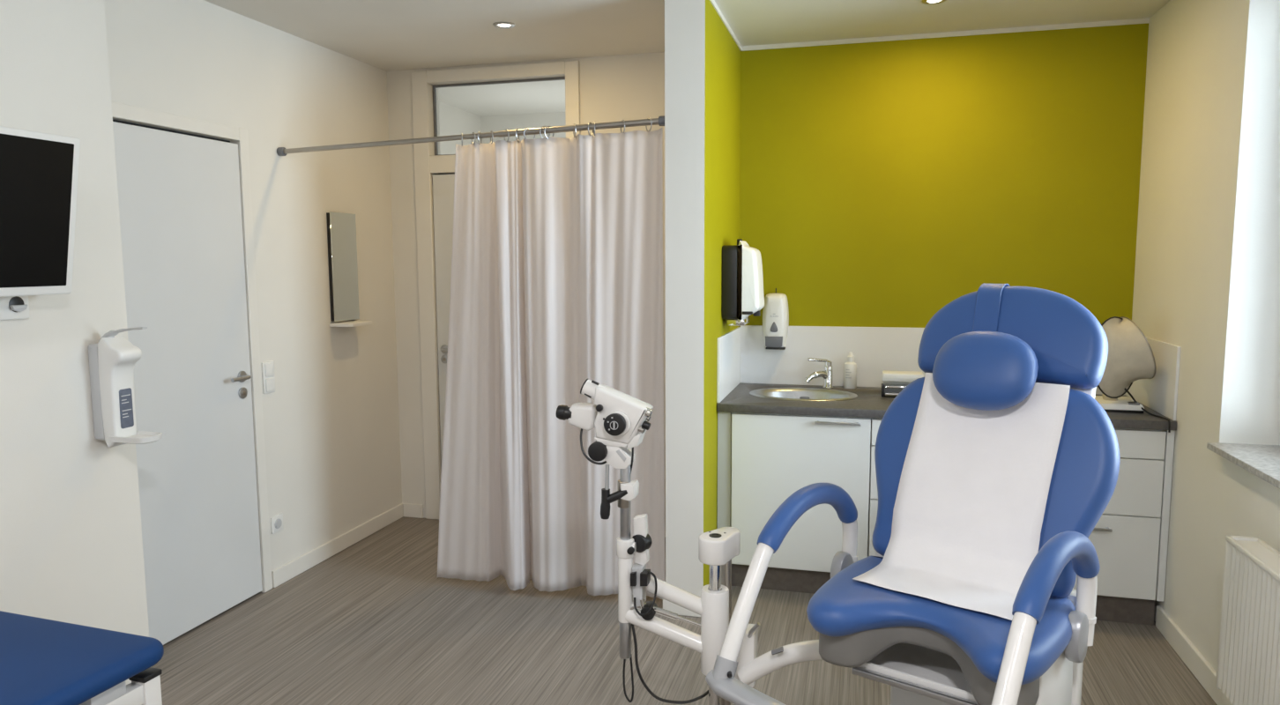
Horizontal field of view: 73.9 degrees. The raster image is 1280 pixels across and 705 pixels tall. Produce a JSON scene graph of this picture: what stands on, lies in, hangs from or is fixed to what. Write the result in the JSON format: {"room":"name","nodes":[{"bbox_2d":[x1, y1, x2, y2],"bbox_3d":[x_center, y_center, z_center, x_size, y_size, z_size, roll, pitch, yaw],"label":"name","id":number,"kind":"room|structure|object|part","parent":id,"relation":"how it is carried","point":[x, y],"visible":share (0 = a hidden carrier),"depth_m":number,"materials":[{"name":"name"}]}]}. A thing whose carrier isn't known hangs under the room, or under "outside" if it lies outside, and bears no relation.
{"room":"examination room","nodes":[
{"label":"examination room","id":0,"kind":"room"},
{"bbox_2d":[0,0,148,684],"bbox_3d":[-2.479,0.148,0.895,0.243,2.668,4.412,1,6,15],"label":"wall pier","id":1,"kind":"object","parent":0,"point":[71,551],"visible":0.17,"depth_m":2.76,"materials":[{"name":"white paint"}]},
{"bbox_2d":[0,295,29,320],"bbox_3d":[-1.890,-0.135,2.555,0.029,0.069,0.092,1,6,15],"label":"double socket","id":2,"kind":"object","parent":1,"relation":"attached to","point":[11,308],"visible":0.86,"depth_m":2.55,"materials":[{"name":"white plastic"}]},
{"bbox_2d":[0,126,80,297],"bbox_3d":[-1.884,-0.376,2.233,0.195,0.473,0.800,1,6,15],"label":"television","id":3,"kind":"object","parent":1,"relation":"attached to","point":[39,171],"visible":1,"depth_m":2.48,"materials":[{"name":"white plastic"}]},
{"bbox_2d":[88,327,162,447],"bbox_3d":[-1.723,0.115,2.857,0.210,0.406,0.102,1,6,15],"label":"dispenser","id":4,"kind":"object","parent":1,"relation":"attached to","point":[112,360],"visible":1,"depth_m":2.83,"materials":[{"name":"white plastic"}]},
{"bbox_3d":[-1.804,0.130,2.880,0.042,0.325,0.092,1,6,15],"label":"plate","id":5,"kind":"part","parent":4,"relation":"part of","materials":[{"name":"grey plastic"}]},
{"bbox_3d":[-1.729,-0.049,2.840,0.192,0.075,0.030,1,6,15],"label":"lever","id":6,"kind":"part","parent":4,"relation":"part of","materials":[{"name":"grey plastic"}]},
{"bbox_2d":[107,431,162,444],"bbox_3d":[-1.704,0.287,2.870,0.172,0.023,0.102,1,6,15],"label":"drip tray","id":7,"kind":"object","parent":4,"relation":"on","point":[114,437],"depth_m":2.84,"materials":[{"name":"white plastic"}]},
{"bbox_2d":[104,0,401,587],"bbox_3d":[-2.391,0.019,2.083,0.200,2.670,6.767,1,6,15],"label":"wall","id":8,"kind":"structure","parent":0,"point":[331,415],"depth_m":4.29,"materials":[{"name":"white paint"}]},
{"bbox_2d":[111,101,272,645],"bbox_3d":[-1.938,0.113,3.528,0.179,2.165,0.975,1,6,15],"label":"door","id":9,"kind":"structure","parent":8,"relation":"in","point":[184,187],"depth_m":3.60,"materials":[{"name":"grey paint"}]},
{"bbox_3d":[-1.798,0.115,3.825,0.061,0.052,0.141,1,6,15],"label":"handle","id":10,"kind":"part","parent":9,"relation":"part of","materials":[{"name":"metal"}]},
{"bbox_2d":[261,360,275,394],"bbox_3d":[-1.762,0.117,4.041,0.015,0.150,0.078,1,6,15],"label":"light switch","id":11,"kind":"object","parent":8,"relation":"attached to","point":[268,375],"visible":1,"depth_m":4.03,"materials":[{"name":"white plastic"}]},
{"bbox_2d":[270,513,283,534],"bbox_3d":[-1.756,0.830,4.123,0.016,0.080,0.080,1,6,15],"label":"wall socket","id":12,"kind":"object","parent":8,"relation":"attached to","point":[277,521],"visible":1,"depth_m":4.11,"materials":[{"name":"white plastic"}]},
{"bbox_2d":[272,502,403,587],"bbox_3d":[-1.615,1.032,4.679,0.014,0.085,1.197,1,6,15],"label":"baseboard","id":13,"kind":"structure","parent":8,"relation":"attached to","point":[314,557],"depth_m":4.56,"materials":[{"name":"white paint"}]},
{"bbox_2d":[326,211,359,321],"bbox_3d":[-1.598,-0.460,4.582,0.026,0.577,0.227,1,6,15],"label":"wall mirror","id":14,"kind":"object","parent":8,"relation":"attached to","point":[341,227],"visible":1,"depth_m":4.56,"materials":[{"name":"silver glass"}]},
{"bbox_2d":[329,320,372,327],"bbox_3d":[-1.552,-0.155,4.595,0.124,0.018,0.230,1,6,15],"label":"shelf","id":15,"kind":"object","parent":8,"relation":"attached to","point":[351,323],"visible":1,"depth_m":4.53,"materials":[{"name":"white paint"}]},
{"bbox_2d":[276,115,664,156],"bbox_3d":[-0.811,-0.971,3.838,1.907,0.100,0.042,1,6,15],"label":"curtain rod","id":16,"kind":"object","parent":8,"relation":"attached to","point":[660,121],"visible":0.94,"depth_m":3.80,"materials":[{"name":"metal"}]},
{"bbox_2d":[437,117,665,599],"bbox_3d":[-0.437,0.046,3.884,1.138,2.126,0.160,1,6,15],"label":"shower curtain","id":17,"kind":"object","parent":16,"relation":"hanging from","point":[556,281],"visible":0.96,"depth_m":3.85,"materials":[{"name":"fabric"}]},
{"bbox_2d":[439,101,565,155],"bbox_3d":[-0.475,-1.141,5.711,2.100,1.170,1.533,1,6,15],"label":"wall","id":18,"kind":"structure","parent":0,"point":[452,120],"depth_m":6.39,"materials":[{"name":"white paint"}]},
{"bbox_2d":[151,516,1217,704],"bbox_3d":[-0.390,1.454,1.601,4.780,0.100,6.967,1,6,15],"label":"floor","id":19,"kind":"structure","parent":0,"point":[374,622],"depth_m":3.44,"materials":[{"name":"laminate"}]},
{"bbox_2d":[0,610,163,704],"bbox_3d":[-1.819,1.117,1.315,0.735,0.646,2.005,2,7,18],"label":"bed","id":20,"kind":"object","parent":19,"relation":"on","point":[43,661],"visible":1,"depth_m":2.01,"materials":[{"name":"blue leather"}]},
{"bbox_3d":[-1.499,0.920,1.253,0.040,0.048,1.740,2,7,18],"label":"rail","id":21,"kind":"part","parent":20,"relation":"part of","materials":[{"name":"white metal"}]},
{"bbox_3d":[-1.213,1.073,2.120,0.045,0.553,0.045,2,7,18],"label":"leg","id":22,"kind":"part","parent":20,"relation":"part of","materials":[{"name":"white metal"}]},
{"bbox_2d":[555,379,822,704],"bbox_3d":[0.173,0.691,2.414,0.836,1.234,0.220,1,6,15],"label":"colposcope","id":23,"kind":"object","parent":19,"relation":"on","point":[620,420],"visible":0.98,"depth_m":2.37,"materials":[{"name":"white metal"}]},
{"bbox_3d":[-0.114,0.274,2.388,0.055,0.055,0.050,1,6,15],"label":"tilt knob","id":24,"kind":"part","parent":23,"relation":"part of","materials":[{"name":"black plastic"}]},
{"bbox_3d":[-0.112,0.153,2.345,0.019,0.019,0.014,1,6,15],"label":"lock knob","id":25,"kind":"part","parent":23,"relation":"part of","materials":[{"name":"black plastic"}]},
{"bbox_3d":[-0.092,0.350,2.380,0.011,0.074,0.021,1,6,9],"label":"tilt rod","id":26,"kind":"part","parent":23,"relation":"part of","materials":[{"name":"metal"}]},
{"bbox_3d":[-0.041,0.423,2.400,0.032,0.215,0.030,1,6,15],"label":"rod","id":27,"kind":"part","parent":23,"relation":"part of","materials":[{"name":"metal"}]},
{"bbox_3d":[-0.025,0.556,2.389,0.019,0.019,0.018,1,6,15],"label":"clamp knob","id":28,"kind":"part","parent":23,"relation":"part of","materials":[{"name":"black plastic"}]},
{"bbox_3d":[-0.003,0.663,2.424,0.031,0.117,0.045,1,6,15],"label":"cable plate","id":29,"kind":"part","parent":23,"relation":"part of","materials":[{"name":"grey plastic"}]},
{"bbox_3d":[0.005,0.534,2.429,0.040,0.144,0.035,1,6,15],"label":"joint plate","id":30,"kind":"part","parent":23,"relation":"part of","materials":[{"name":"white plastic"}]},
{"bbox_3d":[0.017,0.200,2.329,0.025,0.025,0.021,1,6,15],"label":"focus knob","id":31,"kind":"part","parent":23,"relation":"part of","materials":[{"name":"black plastic"}]},
{"bbox_3d":[0.026,0.732,2.411,0.040,0.040,0.050,1,6,15],"label":"joint knob","id":32,"kind":"part","parent":23,"relation":"part of","materials":[{"name":"black plastic"}]},
{"bbox_3d":[0.074,0.785,2.409,0.239,0.114,0.045,1,6,15],"label":"arm","id":33,"kind":"part","parent":23,"relation":"part of","materials":[{"name":"white metal"}]},
{"bbox_3d":[0.106,0.687,2.400,0.175,0.088,0.045,2,7,22],"label":"arm","id":34,"kind":"part","parent":23,"relation":"part of","materials":[{"name":"white metal"}]},
{"bbox_3d":[0.209,0.923,2.388,0.032,0.720,0.032,1,6,15],"label":"rod","id":35,"kind":"part","parent":23,"relation":"part of","materials":[{"name":"silver metal"}]},
{"bbox_3d":[0.246,0.917,2.440,0.030,0.720,0.030,1,6,15],"label":"rod","id":36,"kind":"part","parent":23,"relation":"part of","materials":[{"name":"metal"}]},
{"bbox_3d":[0.316,0.777,2.377,0.019,0.060,0.052,-4,7,-30],"label":"clamp lever","id":37,"kind":"part","parent":23,"relation":"part of","materials":[{"name":"metal"}]},
{"bbox_3d":[0.424,0.860,2.359,0.319,0.178,0.061,2,7,22],"label":"mount arm","id":38,"kind":"part","parent":23,"relation":"part of","materials":[{"name":"white metal"}]},
{"bbox_2d":[717,411,870,573],"bbox_3d":[0.782,0.677,4.243,0.695,0.860,0.704,1,6,15],"label":"base cabinet","id":39,"kind":"object","parent":19,"relation":"on","point":[774,457],"depth_m":3.93,"materials":[{"name":"laminate"}]},
{"bbox_3d":[0.400,0.702,4.039,0.063,0.860,0.018,1,6,15],"label":"filler strip","id":40,"kind":"part","parent":39,"relation":"part of","materials":[{"name":"white laminate"}]},
{"bbox_3d":[0.889,0.318,3.826,0.200,0.012,0.035,1,6,15],"label":"handle","id":41,"kind":"part","parent":39,"relation":"part of","materials":[{"name":"metal"}]},
{"bbox_2d":[868,417,882,556],"bbox_3d":[1.405,0.630,4.071,0.590,0.735,0.704,1,6,15],"label":"base cabinet","id":42,"kind":"object","parent":19,"relation":"on","point":[875,422],"visible":0.12,"depth_m":3.84,"materials":[{"name":"laminate"}]},
{"bbox_3d":[1.327,0.847,3.795,0.588,0.354,0.019,1,6,15],"label":"drawer","id":43,"kind":"part","parent":42,"relation":"part of","materials":[{"name":"white laminate"}]},
{"bbox_3d":[1.325,0.547,3.762,0.588,0.242,0.019,1,6,15],"label":"drawer","id":44,"kind":"part","parent":42,"relation":"part of","materials":[{"name":"white laminate"}]},
{"bbox_3d":[1.324,0.364,3.742,0.588,0.118,0.019,1,6,15],"label":"drawer","id":45,"kind":"part","parent":42,"relation":"part of","materials":[{"name":"white laminate"}]},
{"bbox_2d":[705,286,1119,704],"bbox_3d":[0.807,0.596,2.088,0.861,1.490,1.022,5,8,43],"label":"chair","id":46,"kind":"object","parent":19,"relation":"on","point":[928,651],"visible":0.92,"depth_m":2.08,"materials":[{"name":"blue leather"}]},
{"bbox_2d":[851,642,979,704],"bbox_3d":[0.738,0.787,2.110,0.409,0.048,0.384,1,6,15],"label":"tray","id":47,"kind":"object","parent":46,"relation":"on","point":[926,672],"depth_m":2.09,"materials":[{"name":"metal"}]},
{"bbox_3d":[0.730,0.641,2.086,0.576,0.090,0.451,4,8,37],"label":"seat","id":48,"kind":"part","parent":46,"relation":"part of","materials":[{"name":"blue leather"}]},
{"bbox_2d":[852,372,1070,620],"bbox_3d":[0.824,0.332,2.165,0.411,0.491,0.420,5,8,43],"label":"paper sheet","id":49,"kind":"object","parent":46,"relation":"on","point":[974,485],"visible":0.87,"depth_m":2.20,"materials":[{"name":"white paper"}]},
{"bbox_2d":[932,282,1038,410],"bbox_3d":[0.983,-0.022,2.329,0.268,0.327,0.352,5,8,43],"label":"cushion","id":50,"kind":"object","parent":46,"relation":"hanging from","point":[984,368],"visible":0.94,"depth_m":2.22,"materials":[{"name":"blue leather"}]},
{"bbox_2d":[932,331,1038,410],"bbox_3d":[0.913,0.047,2.260,0.268,0.206,0.145,5,8,43],"label":"pillow","id":51,"kind":"object","parent":50,"relation":"on","point":[976,370],"depth_m":2.21,"materials":[{"name":"blue leather"}]},
{"bbox_3d":[0.918,0.336,2.284,0.634,0.504,0.268,5,8,43],"label":"backrest","id":52,"kind":"part","parent":46,"relation":"part of","materials":[{"name":"blue leather"}]},
{"bbox_3d":[1.085,0.964,2.153,0.040,0.740,0.050,5,8,43],"label":"post","id":53,"kind":"part","parent":46,"relation":"part of","materials":[{"name":"white metal"}]},
{"bbox_2d":[731,564,1154,625],"bbox_3d":[1.321,1.085,3.873,1.816,0.124,0.016,1,6,15],"label":"plinth","id":54,"kind":"object","parent":19,"relation":"on","point":[1115,609],"visible":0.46,"depth_m":3.99,"materials":[{"name":"laminate"}]},
{"bbox_2d":[1072,428,1175,602],"bbox_3d":[1.988,0.644,3.916,0.608,0.735,0.704,1,6,15],"label":"base cabinet","id":55,"kind":"object","parent":19,"relation":"on","point":[1125,539],"depth_m":3.57,"materials":[{"name":"laminate"}]},
{"bbox_2d":[716,382,1176,430],"bbox_3d":[1.365,0.242,4.050,1.898,0.038,0.698,1,6,15],"label":"countertop","id":56,"kind":"structure","parent":55,"relation":"on","point":[869,403],"depth_m":3.90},
{"bbox_2d":[749,387,857,401],"bbox_3d":[0.807,0.272,4.223,0.530,0.141,0.390,1,6,15],"label":"sink","id":57,"kind":"object","parent":56,"relation":"in","point":[801,394],"visible":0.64,"depth_m":4.34,"materials":[{"name":"metal"}]},
{"bbox_2d":[804,357,833,389],"bbox_3d":[0.920,0.106,4.387,0.164,0.163,0.054,-2,6,-13],"label":"faucet","id":58,"kind":"object","parent":56,"relation":"on","point":[827,374],"visible":1,"depth_m":4.38,"materials":[{"name":"silver metal"}]},
{"bbox_3d":[0.914,0.124,4.381,0.147,0.061,0.034,-2,7,-19],"label":"spout","id":59,"kind":"part","parent":58,"relation":"part of","materials":[{"name":"silver metal"}]},
{"bbox_3d":[0.926,0.048,4.378,0.135,0.045,0.036,-2,7,-17],"label":"lever","id":60,"kind":"part","parent":58,"relation":"part of","materials":[{"name":"silver metal"}]},
{"bbox_2d":[843,352,856,388],"bbox_3d":[1.089,0.092,4.403,0.066,0.187,0.066,1,6,15],"label":"pump bottle","id":61,"kind":"object","parent":56,"relation":"on","point":[850,368],"visible":1,"depth_m":4.38,"materials":[{"name":"white plastic"}]},
{"bbox_2d":[881,370,923,397],"bbox_3d":[1.277,0.155,4.147,0.192,0.115,0.128,1,6,15],"label":"dispenser box","id":62,"kind":"object","parent":56,"relation":"on","point":[893,383],"visible":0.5,"depth_m":4.12,"materials":[{"name":"white plastic"}]},
{"bbox_2d":[885,392,899,396],"bbox_3d":[1.264,0.204,4.102,0.161,0.017,0.023,1,6,15],"label":"tray","id":63,"kind":"object","parent":62,"relation":"on","point":[887,394],"depth_m":4.11,"materials":[{"name":"silver metal"}]},
{"bbox_2d":[885,384,907,388],"bbox_3d":[1.275,0.165,4.138,0.161,0.012,0.070,1,6,15],"label":"tray","id":64,"kind":"object","parent":62,"relation":"on","point":[887,386],"depth_m":4.12,"materials":[{"name":"silver metal"}]},
{"bbox_2d":[1094,316,1170,432],"bbox_3d":[2.078,0.074,3.680,0.286,0.458,0.420,1,6,15],"label":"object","id":65,"kind":"object","parent":56,"relation":"on","point":[1130,356],"visible":0.91,"depth_m":3.62,"materials":[{"name":"white plastic"}]},
{"bbox_2d":[1098,317,1154,396],"bbox_3d":[2.114,0.024,3.671,0.201,0.349,0.376,5,8,43],"label":"hood","id":66,"kind":"object","parent":65,"relation":"attached to","point":[1130,356],"depth_m":3.62,"materials":[{"name":"plastic"}]},
{"bbox_3d":[1.887,0.743,3.606,0.200,0.012,0.035,1,6,15],"label":"handle","id":67,"kind":"part","parent":55,"relation":"part of","materials":[{"name":"metal"}]},
{"bbox_3d":[1.894,0.861,3.644,0.575,0.354,0.019,1,6,15],"label":"drawer","id":68,"kind":"part","parent":55,"relation":"part of","materials":[{"name":"white laminate"}]},
{"bbox_3d":[1.893,0.560,3.611,0.575,0.242,0.019,1,6,15],"label":"drawer","id":69,"kind":"part","parent":55,"relation":"part of","materials":[{"name":"white laminate"}]},
{"bbox_3d":[1.892,0.378,3.591,0.575,0.118,0.019,1,6,15],"label":"drawer","id":70,"kind":"part","parent":55,"relation":"part of","materials":[{"name":"white laminate"}]},
{"bbox_3d":[2.188,0.682,3.546,0.028,0.732,0.019,1,6,15],"label":"filler strip","id":71,"kind":"part","parent":55,"relation":"part of","materials":[{"name":"white laminate"}]},
{"bbox_2d":[204,0,1169,116],"bbox_3d":[-0.211,-1.379,2.022,4.780,0.100,8.467,1,6,15],"label":"ceiling","id":72,"kind":"structure","parent":0,"point":[387,35],"depth_m":3.99,"materials":[{"name":"paint"}]},
{"bbox_2d":[492,22,515,28],"bbox_3d":[-0.638,-1.539,4.000,0.104,0.006,0.104,1,6,15],"label":"recessed light","id":73,"kind":"object","parent":72,"relation":"in","point":[500,25],"visible":1,"depth_m":3.99,"materials":[{"name":"metal"}]},
{"bbox_2d":[922,0,946,4],"bbox_3d":[1.264,-1.511,3.653,0.104,0.006,0.104,1,6,15],"label":"recessed light","id":74,"kind":"object","parent":72,"relation":"in","point":[926,2],"visible":1,"depth_m":3.67,"materials":[{"name":"metal"}]},
{"bbox_2d":[664,0,740,596],"bbox_3d":[0.321,-0.217,4.118,0.169,2.670,1.012,1,6,15],"label":"wall partition","id":75,"kind":"structure","parent":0,"point":[703,58],"depth_m":3.67,"materials":[{"name":"white paint"}]},
{"bbox_2d":[662,598,700,617],"bbox_3d":[0.195,1.122,3.765,0.193,0.085,0.014,1,6,15],"label":"baseboard","id":76,"kind":"structure","parent":75,"relation":"attached to","point":[667,606],"depth_m":3.77,"materials":[{"name":"white paint"}]},
{"bbox_2d":[721,238,764,326],"bbox_3d":[0.501,-0.340,4.106,0.180,0.410,0.242,1,6,15],"label":"paper towel dispenser","id":77,"kind":"object","parent":75,"relation":"attached to","point":[742,296],"visible":1,"depth_m":4.00,"materials":[{"name":"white plastic"}]},
{"bbox_3d":[0.450,-0.342,4.121,0.075,0.350,0.240,1,6,15],"label":"plate","id":78,"kind":"part","parent":77,"relation":"part of","materials":[{"name":"black plastic"}]},
{"bbox_2d":[386,22,1148,553],"bbox_3d":[0.613,-0.275,4.638,4.281,2.670,0.150,1,6,15],"label":"wall","id":79,"kind":"structure","parent":0,"point":[882,183],"depth_m":4.29,"materials":[{"name":"green paint"}]},
{"bbox_2d":[402,503,423,518],"bbox_3d":[-1.393,0.971,5.228,0.130,0.085,0.014,1,6,15],"label":"baseboard","id":80,"kind":"structure","parent":79,"relation":"attached to","point":[410,509],"depth_m":5.22,"materials":[{"name":"white paint"}]},
{"bbox_2d":[410,59,580,520],"bbox_3d":[-0.811,-0.296,4.970,1.020,2.655,0.181,1,6,15],"label":"door frame","id":81,"kind":"structure","parent":79,"relation":"in","point":[434,172],"depth_m":4.99,"materials":[{"name":"white paint"}]},
{"bbox_3d":[-1.125,-0.016,5.023,0.141,0.052,0.061,1,6,15],"label":"handle","id":82,"kind":"part","parent":81,"relation":"part of","materials":[{"name":"metal"}]},
{"bbox_2d":[762,288,788,349],"bbox_3d":[0.711,-0.175,4.480,0.135,0.326,0.124,1,6,15],"label":"soap dispenser","id":83,"kind":"object","parent":79,"relation":"attached to","point":[775,311],"visible":0.99,"depth_m":4.44,"materials":[{"name":"white plastic"}]},
{"bbox_2d":[709,0,1149,51],"bbox_3d":[1.316,-1.510,3.714,1.904,0.022,1.002,1,6,15],"label":"trim","id":84,"kind":"structure","parent":79,"relation":"attached to","point":[713,3],"depth_m":4.16,"materials":[{"name":"white paint"}]},
{"bbox_2d":[716,325,1180,420],"bbox_3d":[1.366,0.066,4.042,1.902,0.314,0.680,1,6,15],"label":"backsplash","id":85,"kind":"structure","parent":79,"relation":"attached to","point":[742,357],"depth_m":4.43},
{"bbox_2d":[1131,0,1279,671],"bbox_3d":[1.700,0.118,0.972,0.320,2.670,6.717,1,6,15],"label":"wall","id":86,"kind":"structure","parent":0,"point":[1207,283],"depth_m":3.15,"materials":[{"name":"white paint"}]},
{"bbox_2d":[1155,605,1232,704],"bbox_3d":[1.829,1.277,2.217,0.016,0.095,2.930,1,6,15],"label":"baseboard","id":87,"kind":"structure","parent":86,"relation":"attached to","point":[1200,667],"depth_m":3.24,"materials":[{"name":"white paint"}]},
{"bbox_2d":[1206,439,1279,489],"bbox_3d":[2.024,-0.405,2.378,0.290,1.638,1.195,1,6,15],"label":"window sill","id":88,"kind":"structure","parent":86,"relation":"in","point":[1262,461],"depth_m":2.83,"materials":[{"name":"white stone"}]},
{"bbox_2d":[1215,535,1279,704],"bbox_3d":[1.717,0.897,1.994,0.135,0.500,1.425,1,6,15],"label":"radiator","id":89,"kind":"object","parent":86,"relation":"attached to","point":[1248,658],"visible":1,"depth_m":2.51,"materials":[{"name":"white metal"}]},
{"bbox_3d":[1.880,0.823,2.674,0.090,0.500,0.020,1,6,15],"label":"panel","id":90,"kind":"part","parent":89,"relation":"part of","materials":[{"name":"white metal"}]},
{"bbox_2d":[1225,535,1279,582],"bbox_3d":[1.696,0.658,1.974,0.094,0.020,1.425,1,6,15],"label":"grille","id":91,"kind":"object","parent":89,"relation":"attached to","point":[1264,559],"depth_m":2.52,"materials":[{"name":"white metal"}]}
]}

